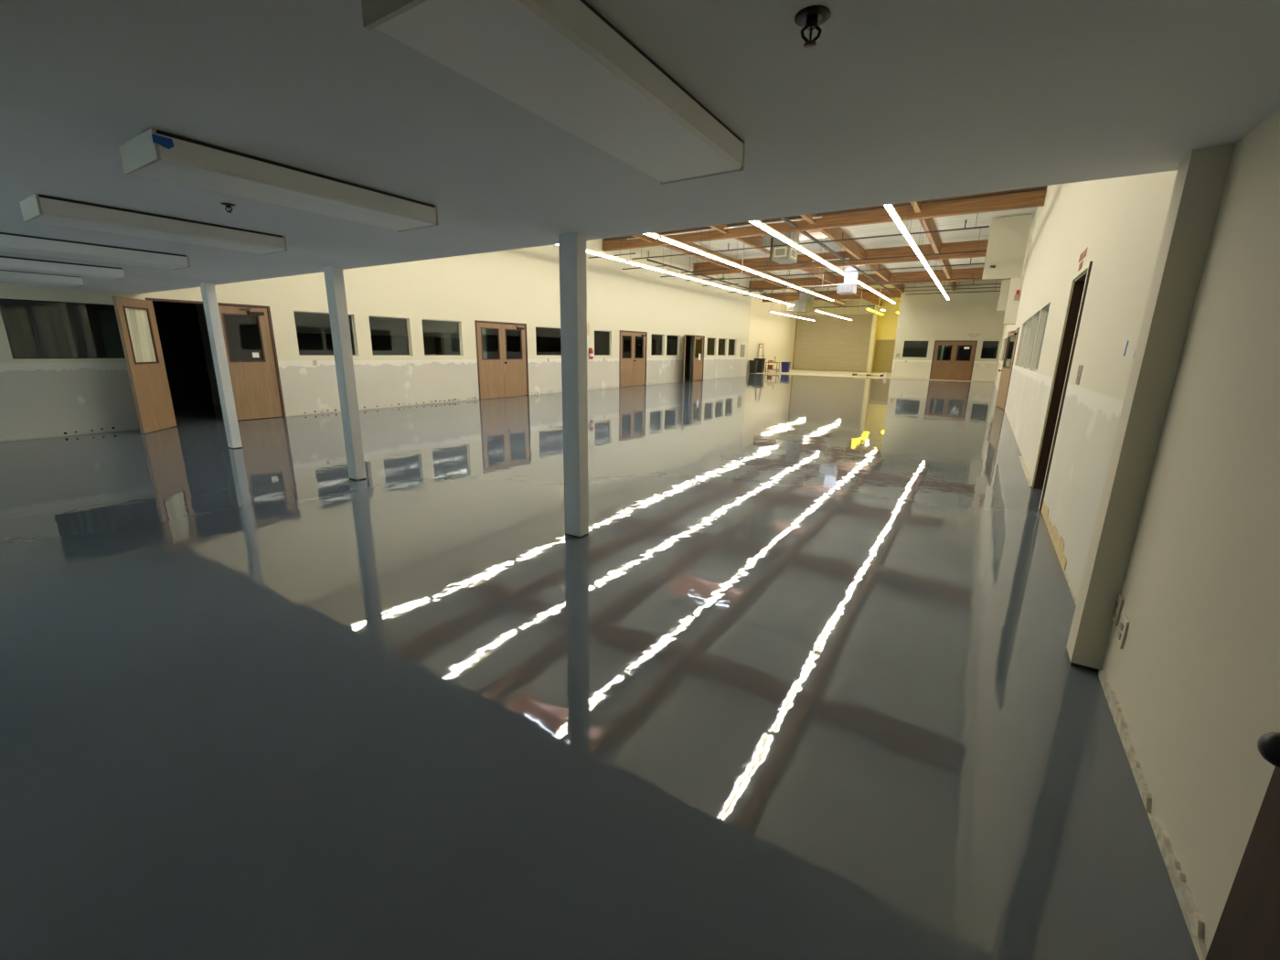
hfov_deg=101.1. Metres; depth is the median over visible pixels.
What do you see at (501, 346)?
door
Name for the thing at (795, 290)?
roof purlin
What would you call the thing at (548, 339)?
window
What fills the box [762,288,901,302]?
cross beam
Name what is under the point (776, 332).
wall
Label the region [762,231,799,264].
air duct
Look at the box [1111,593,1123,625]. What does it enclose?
outlet plate
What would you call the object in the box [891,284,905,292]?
roof purlin
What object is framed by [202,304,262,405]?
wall
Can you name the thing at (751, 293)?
strip light
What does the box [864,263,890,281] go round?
roof purlin
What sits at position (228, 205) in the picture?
sprinkler
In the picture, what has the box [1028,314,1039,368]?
window
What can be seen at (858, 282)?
strip light
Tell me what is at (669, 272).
strip light
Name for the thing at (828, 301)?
roof purlin
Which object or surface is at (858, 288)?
roof purlin
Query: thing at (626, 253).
strut
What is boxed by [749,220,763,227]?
strip light
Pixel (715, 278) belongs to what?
strut
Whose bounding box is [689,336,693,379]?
wall
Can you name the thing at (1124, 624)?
outlet plate
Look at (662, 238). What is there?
strip light
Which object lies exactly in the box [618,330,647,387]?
door
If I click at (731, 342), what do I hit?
window
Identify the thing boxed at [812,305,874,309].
conduit
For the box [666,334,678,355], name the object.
window
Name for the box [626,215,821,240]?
conduit
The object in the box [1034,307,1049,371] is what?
window
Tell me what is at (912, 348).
windows
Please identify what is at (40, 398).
wall
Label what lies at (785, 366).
trash bin
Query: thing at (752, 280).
wall
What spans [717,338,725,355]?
window
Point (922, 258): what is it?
strip light
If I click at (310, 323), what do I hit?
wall
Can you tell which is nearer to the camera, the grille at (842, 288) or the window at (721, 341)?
the grille at (842, 288)
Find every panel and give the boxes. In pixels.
[740,344,745,357]
[875,298,900,339]
[981,213,1032,279]
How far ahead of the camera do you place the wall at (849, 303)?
41.16 m
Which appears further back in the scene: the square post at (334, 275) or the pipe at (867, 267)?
the pipe at (867, 267)
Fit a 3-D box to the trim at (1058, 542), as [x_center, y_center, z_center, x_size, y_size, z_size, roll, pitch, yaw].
[3.329,0.388,4.249,0.006,0.150,1.700,9,16,31]
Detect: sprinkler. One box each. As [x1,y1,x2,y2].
[220,202,235,213]
[794,5,830,48]
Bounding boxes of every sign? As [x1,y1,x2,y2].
[586,322,589,335]
[1077,246,1087,271]
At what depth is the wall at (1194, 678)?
1.77 m
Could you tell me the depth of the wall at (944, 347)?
30.42 m
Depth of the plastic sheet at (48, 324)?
8.60 m
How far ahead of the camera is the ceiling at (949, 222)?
19.43 m
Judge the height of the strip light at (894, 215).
0.835 m
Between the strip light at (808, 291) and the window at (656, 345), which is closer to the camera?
the window at (656, 345)
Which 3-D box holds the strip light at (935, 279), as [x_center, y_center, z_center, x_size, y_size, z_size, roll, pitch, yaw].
[11.009,-7.753,19.454,0.116,0.835,2.548,9,16,31]
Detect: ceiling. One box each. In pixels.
[0,0,1279,294]
[653,206,1037,301]
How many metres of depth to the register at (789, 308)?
29.54 m
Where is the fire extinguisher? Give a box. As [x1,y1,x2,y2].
[588,347,593,359]
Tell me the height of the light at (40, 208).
0.102 m
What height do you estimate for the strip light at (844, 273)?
0.835 m
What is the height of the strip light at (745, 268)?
0.835 m
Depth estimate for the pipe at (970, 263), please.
21.23 m
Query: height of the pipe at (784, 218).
0.100 m
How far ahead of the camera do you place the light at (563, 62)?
1.32 m
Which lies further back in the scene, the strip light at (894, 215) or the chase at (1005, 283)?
the chase at (1005, 283)
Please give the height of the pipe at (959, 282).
0.668 m
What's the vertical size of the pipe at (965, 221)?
0.768 m
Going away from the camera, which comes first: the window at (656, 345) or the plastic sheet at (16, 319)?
the plastic sheet at (16, 319)
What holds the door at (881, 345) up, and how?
in the wall at (849, 303)
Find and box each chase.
[996,278,1011,310]
[1002,277,1023,324]
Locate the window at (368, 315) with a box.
[368,315,410,356]
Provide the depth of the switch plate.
4.18 m
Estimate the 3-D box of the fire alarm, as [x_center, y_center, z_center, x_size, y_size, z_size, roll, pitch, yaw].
[11.229,-5.495,15.675,0.140,0.290,0.070,9,16,31]
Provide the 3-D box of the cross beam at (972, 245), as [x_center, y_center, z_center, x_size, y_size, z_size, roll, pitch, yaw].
[7.696,-8.733,20.850,12.395,0.530,0.170,9,16,31]
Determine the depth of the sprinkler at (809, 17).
1.22 m
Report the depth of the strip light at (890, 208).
9.83 m
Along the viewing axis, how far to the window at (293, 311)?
11.40 m
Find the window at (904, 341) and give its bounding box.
[902,341,928,357]
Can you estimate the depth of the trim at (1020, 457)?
6.64 m
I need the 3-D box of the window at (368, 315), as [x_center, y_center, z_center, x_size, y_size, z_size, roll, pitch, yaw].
[-5.873,-3.357,12.344,0.030,0.885,1.020,9,16,31]
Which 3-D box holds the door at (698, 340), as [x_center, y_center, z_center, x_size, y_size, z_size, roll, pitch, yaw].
[2.373,-5.753,24.920,0.493,2.133,2.993,7,15,22]
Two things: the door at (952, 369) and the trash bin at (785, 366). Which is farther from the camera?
the trash bin at (785, 366)
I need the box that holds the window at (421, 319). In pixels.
[421,319,461,355]
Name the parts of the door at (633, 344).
pane, pane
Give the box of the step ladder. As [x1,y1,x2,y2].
[757,343,765,372]
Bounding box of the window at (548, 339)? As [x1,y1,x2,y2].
[535,326,561,355]
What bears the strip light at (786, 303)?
hanging from the roof purlin at (795, 290)
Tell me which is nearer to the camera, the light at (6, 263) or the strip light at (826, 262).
the light at (6, 263)
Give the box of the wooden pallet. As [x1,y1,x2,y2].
[851,373,884,376]
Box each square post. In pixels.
[199,282,242,448]
[323,266,366,480]
[558,233,588,538]
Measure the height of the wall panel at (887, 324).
2.900 m
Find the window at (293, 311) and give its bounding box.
[293,310,356,356]
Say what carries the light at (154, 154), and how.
attached to the ceiling at (893, 101)
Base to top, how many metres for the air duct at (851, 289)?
1.245 m
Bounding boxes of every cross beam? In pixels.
[602,185,1047,251]
[693,239,988,276]
[748,267,1001,290]
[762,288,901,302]
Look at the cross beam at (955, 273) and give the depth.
25.83 m
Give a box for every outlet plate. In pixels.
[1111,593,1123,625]
[1115,613,1129,649]
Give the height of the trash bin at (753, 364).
0.842 m
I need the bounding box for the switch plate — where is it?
[1075,364,1083,384]
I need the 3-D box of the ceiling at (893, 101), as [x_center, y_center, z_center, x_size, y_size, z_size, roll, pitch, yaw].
[-4.814,-1.514,2.329,12.497,0.160,7.250,9,16,31]
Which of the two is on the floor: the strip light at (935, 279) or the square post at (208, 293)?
the square post at (208, 293)
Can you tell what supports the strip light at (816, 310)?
hanging from the ceiling at (949, 222)
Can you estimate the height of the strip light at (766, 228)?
0.835 m
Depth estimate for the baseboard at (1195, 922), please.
1.55 m
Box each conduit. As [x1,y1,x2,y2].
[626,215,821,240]
[787,283,858,287]
[811,257,849,261]
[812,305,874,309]
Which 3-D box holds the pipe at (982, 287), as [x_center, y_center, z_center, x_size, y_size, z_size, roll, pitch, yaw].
[13.390,-11.284,31.017,13.300,0.518,0.070,9,16,31]
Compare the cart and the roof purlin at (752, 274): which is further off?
the cart
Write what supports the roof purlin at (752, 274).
attached to the cross beam at (972, 245)
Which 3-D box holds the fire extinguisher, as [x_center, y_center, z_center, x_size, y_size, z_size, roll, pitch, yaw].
[-1.715,-4.441,18.492,0.153,0.385,0.160,-3,14,-15]
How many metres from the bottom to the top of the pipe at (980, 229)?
0.768 m
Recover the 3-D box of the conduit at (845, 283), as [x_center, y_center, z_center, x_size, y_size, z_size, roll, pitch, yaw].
[8.625,-9.185,24.885,3.400,0.050,0.050,9,16,31]
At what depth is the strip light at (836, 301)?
28.53 m
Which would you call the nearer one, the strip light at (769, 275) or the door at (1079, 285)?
the door at (1079, 285)
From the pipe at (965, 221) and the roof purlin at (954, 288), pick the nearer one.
the pipe at (965, 221)
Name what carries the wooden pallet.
on the floor
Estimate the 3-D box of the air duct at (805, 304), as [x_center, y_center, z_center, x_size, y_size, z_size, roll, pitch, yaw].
[9.108,-10.399,29.822,1.060,1.765,1.600,9,16,31]
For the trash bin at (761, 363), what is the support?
on the floor
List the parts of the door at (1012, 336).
pane, frame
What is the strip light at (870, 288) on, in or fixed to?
hanging from the roof purlin at (885, 273)
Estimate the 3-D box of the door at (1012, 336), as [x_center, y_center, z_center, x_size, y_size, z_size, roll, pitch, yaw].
[10.104,-3.052,14.474,0.390,2.130,1.700,9,16,31]
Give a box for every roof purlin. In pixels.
[662,242,735,269]
[742,271,785,287]
[789,288,818,298]
[800,267,835,284]
[821,299,844,307]
[854,287,861,296]
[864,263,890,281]
[864,298,882,306]
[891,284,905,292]
[938,259,951,278]
[949,281,957,290]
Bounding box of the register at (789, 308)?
[786,305,794,311]
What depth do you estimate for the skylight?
18.89 m
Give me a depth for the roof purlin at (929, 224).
16.12 m
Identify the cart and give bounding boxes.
[765,362,779,373]
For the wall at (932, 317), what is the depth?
29.69 m
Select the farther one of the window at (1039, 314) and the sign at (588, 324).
the sign at (588, 324)
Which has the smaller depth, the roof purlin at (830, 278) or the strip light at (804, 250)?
the strip light at (804, 250)
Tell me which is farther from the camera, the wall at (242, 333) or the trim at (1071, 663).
the wall at (242, 333)
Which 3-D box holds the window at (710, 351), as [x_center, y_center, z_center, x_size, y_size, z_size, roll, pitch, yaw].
[3.578,-6.785,26.814,0.030,0.885,1.080,9,16,31]
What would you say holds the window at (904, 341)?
in the wall at (932, 317)
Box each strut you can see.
[588,253,635,258]
[622,265,666,269]
[660,273,701,277]
[685,277,725,280]
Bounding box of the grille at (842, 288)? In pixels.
[839,285,851,291]
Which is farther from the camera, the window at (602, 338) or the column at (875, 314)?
the column at (875, 314)
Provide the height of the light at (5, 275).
0.102 m
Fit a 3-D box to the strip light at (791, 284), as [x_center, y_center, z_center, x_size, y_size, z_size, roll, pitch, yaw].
[6.659,-8.479,22.123,0.116,0.835,2.548,9,16,31]
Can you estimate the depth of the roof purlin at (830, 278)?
25.12 m
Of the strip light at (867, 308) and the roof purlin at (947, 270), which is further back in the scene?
the strip light at (867, 308)
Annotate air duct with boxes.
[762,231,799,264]
[786,288,814,312]
[836,266,859,294]
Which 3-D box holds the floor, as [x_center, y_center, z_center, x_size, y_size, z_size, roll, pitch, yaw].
[5.761,-3.692,21.421,21.500,0.112,51.200,9,16,31]
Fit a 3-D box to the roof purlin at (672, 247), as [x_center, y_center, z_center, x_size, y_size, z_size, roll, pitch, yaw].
[2.273,-8.719,20.164,0.120,0.430,6.778,9,16,31]
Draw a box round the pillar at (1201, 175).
[1066,143,1235,669]
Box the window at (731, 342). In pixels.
[727,339,735,355]
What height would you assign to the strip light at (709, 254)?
0.835 m
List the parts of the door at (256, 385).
pane, frame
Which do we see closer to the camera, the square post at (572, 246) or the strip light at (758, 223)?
the square post at (572, 246)
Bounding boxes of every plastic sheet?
[0,303,40,358]
[29,306,72,357]
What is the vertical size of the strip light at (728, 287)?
0.835 m
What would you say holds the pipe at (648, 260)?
attached to the pipe at (867, 267)
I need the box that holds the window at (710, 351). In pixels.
[706,337,714,355]
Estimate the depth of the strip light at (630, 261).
17.10 m
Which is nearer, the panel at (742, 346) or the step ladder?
the panel at (742, 346)
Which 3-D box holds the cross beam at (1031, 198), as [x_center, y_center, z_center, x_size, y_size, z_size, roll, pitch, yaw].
[3.968,-7.381,15.142,12.395,0.530,0.170,9,16,31]
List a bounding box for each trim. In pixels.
[1018,456,1031,487]
[1041,501,1066,570]
[1066,650,1098,671]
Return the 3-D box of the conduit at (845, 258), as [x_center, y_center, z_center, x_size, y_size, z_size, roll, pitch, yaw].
[7.449,-8.611,20.614,1.400,0.040,0.040,9,16,31]
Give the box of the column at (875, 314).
[866,298,879,372]
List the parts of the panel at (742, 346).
panel door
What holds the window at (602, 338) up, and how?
in the wall at (40, 398)
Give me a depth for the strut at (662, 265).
18.39 m
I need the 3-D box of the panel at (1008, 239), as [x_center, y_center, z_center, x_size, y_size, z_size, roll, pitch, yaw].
[10.870,-6.890,15.629,0.980,1.710,0.268,9,16,31]
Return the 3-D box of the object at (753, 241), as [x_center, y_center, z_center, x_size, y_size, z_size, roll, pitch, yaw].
[4.510,-8.346,18.791,0.120,0.430,6.778,9,16,31]
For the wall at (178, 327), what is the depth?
13.65 m
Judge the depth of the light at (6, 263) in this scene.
5.23 m
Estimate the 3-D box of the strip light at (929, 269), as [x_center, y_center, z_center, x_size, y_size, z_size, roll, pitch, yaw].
[9.630,-7.252,17.342,0.116,0.835,2.548,9,16,31]
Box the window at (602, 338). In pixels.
[594,330,609,355]
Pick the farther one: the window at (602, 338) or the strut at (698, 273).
the strut at (698, 273)
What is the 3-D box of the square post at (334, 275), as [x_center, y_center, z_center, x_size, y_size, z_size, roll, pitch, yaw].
[-3.082,-1.070,5.522,0.156,2.180,0.110,9,16,31]
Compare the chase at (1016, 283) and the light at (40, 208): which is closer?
the light at (40, 208)
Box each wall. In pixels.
[0,238,750,442]
[0,298,691,405]
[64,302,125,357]
[152,300,459,400]
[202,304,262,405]
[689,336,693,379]
[745,279,752,376]
[746,291,797,373]
[794,299,879,371]
[890,278,1006,381]
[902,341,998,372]
[939,341,947,360]
[993,106,1279,951]
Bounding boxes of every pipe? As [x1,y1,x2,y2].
[631,213,989,259]
[646,258,770,294]
[681,228,986,273]
[708,258,984,280]
[743,266,981,289]
[760,280,1001,294]
[766,287,1000,297]
[778,216,892,292]
[910,281,1000,294]
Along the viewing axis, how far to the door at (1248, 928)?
0.82 m
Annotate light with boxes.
[0,232,190,269]
[0,256,126,279]
[0,269,85,287]
[19,193,287,255]
[118,128,438,232]
[361,0,746,184]
[586,248,626,262]
[626,241,668,273]
[645,232,660,238]
[656,226,706,255]
[667,262,700,281]
[700,259,726,287]
[703,229,741,267]
[725,274,749,294]
[740,249,767,277]
[748,282,767,298]
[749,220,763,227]
[759,217,798,247]
[765,261,789,285]
[768,288,783,302]
[768,294,783,314]
[781,294,796,305]
[789,273,807,291]
[794,218,823,262]
[807,272,821,297]
[813,287,827,313]
[820,236,842,273]
[821,286,834,301]
[834,287,845,305]
[841,247,857,281]
[855,260,870,288]
[865,289,875,312]
[868,277,879,294]
[877,276,888,299]
[883,203,895,213]
[888,202,910,237]
[905,206,922,255]
[917,224,930,267]
[926,245,937,277]
[932,255,941,286]
[938,266,945,292]
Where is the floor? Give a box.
[0,369,1198,959]
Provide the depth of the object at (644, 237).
16.83 m
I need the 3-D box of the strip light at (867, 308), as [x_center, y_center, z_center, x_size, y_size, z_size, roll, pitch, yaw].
[13.175,-10.425,29.838,0.116,1.610,2.476,9,16,31]
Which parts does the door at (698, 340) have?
pane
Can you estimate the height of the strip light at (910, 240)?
0.835 m
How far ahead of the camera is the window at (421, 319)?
13.92 m
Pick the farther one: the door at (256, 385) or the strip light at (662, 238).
the strip light at (662, 238)
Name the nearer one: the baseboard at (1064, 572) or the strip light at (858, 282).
the baseboard at (1064, 572)
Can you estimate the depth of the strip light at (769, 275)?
20.03 m
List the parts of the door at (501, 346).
pane, pane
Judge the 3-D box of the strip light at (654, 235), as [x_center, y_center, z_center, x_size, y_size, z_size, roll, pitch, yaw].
[-0.239,-5.977,11.562,0.116,0.835,2.548,9,16,31]
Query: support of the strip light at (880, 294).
hanging from the roof purlin at (885, 273)
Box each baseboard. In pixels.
[1063,570,1077,606]
[1098,668,1207,959]
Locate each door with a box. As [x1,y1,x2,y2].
[111,296,286,433]
[474,320,529,399]
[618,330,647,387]
[682,334,704,383]
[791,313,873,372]
[872,339,895,373]
[929,340,977,380]
[995,327,1019,410]
[1031,261,1092,510]
[1205,732,1279,959]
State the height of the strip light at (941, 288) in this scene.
0.835 m
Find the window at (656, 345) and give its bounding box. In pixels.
[650,333,662,355]
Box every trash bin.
[748,360,758,373]
[753,358,766,373]
[780,362,790,372]
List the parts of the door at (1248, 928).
knob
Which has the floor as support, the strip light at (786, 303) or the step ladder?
the step ladder
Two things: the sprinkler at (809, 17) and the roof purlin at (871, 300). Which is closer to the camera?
the sprinkler at (809, 17)
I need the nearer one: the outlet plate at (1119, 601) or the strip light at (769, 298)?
the outlet plate at (1119, 601)
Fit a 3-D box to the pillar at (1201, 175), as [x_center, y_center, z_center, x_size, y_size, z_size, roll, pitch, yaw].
[2.142,-0.196,2.268,0.111,2.162,0.160,9,16,31]
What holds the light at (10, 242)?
attached to the ceiling at (893, 101)
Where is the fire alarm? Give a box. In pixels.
[1013,289,1020,300]
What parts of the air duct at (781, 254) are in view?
register frame, register frame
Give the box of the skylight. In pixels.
[799,229,846,240]
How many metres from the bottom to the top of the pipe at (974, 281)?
0.768 m
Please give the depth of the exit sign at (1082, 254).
5.06 m
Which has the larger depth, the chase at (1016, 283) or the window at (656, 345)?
the window at (656, 345)
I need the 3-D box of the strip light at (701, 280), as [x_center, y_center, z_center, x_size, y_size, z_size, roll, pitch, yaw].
[3.010,-8.357,21.404,0.116,0.835,2.548,9,16,31]
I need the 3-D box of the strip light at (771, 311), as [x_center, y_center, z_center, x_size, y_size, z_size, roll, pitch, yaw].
[8.603,-11.270,32.973,0.116,1.610,2.548,9,16,31]

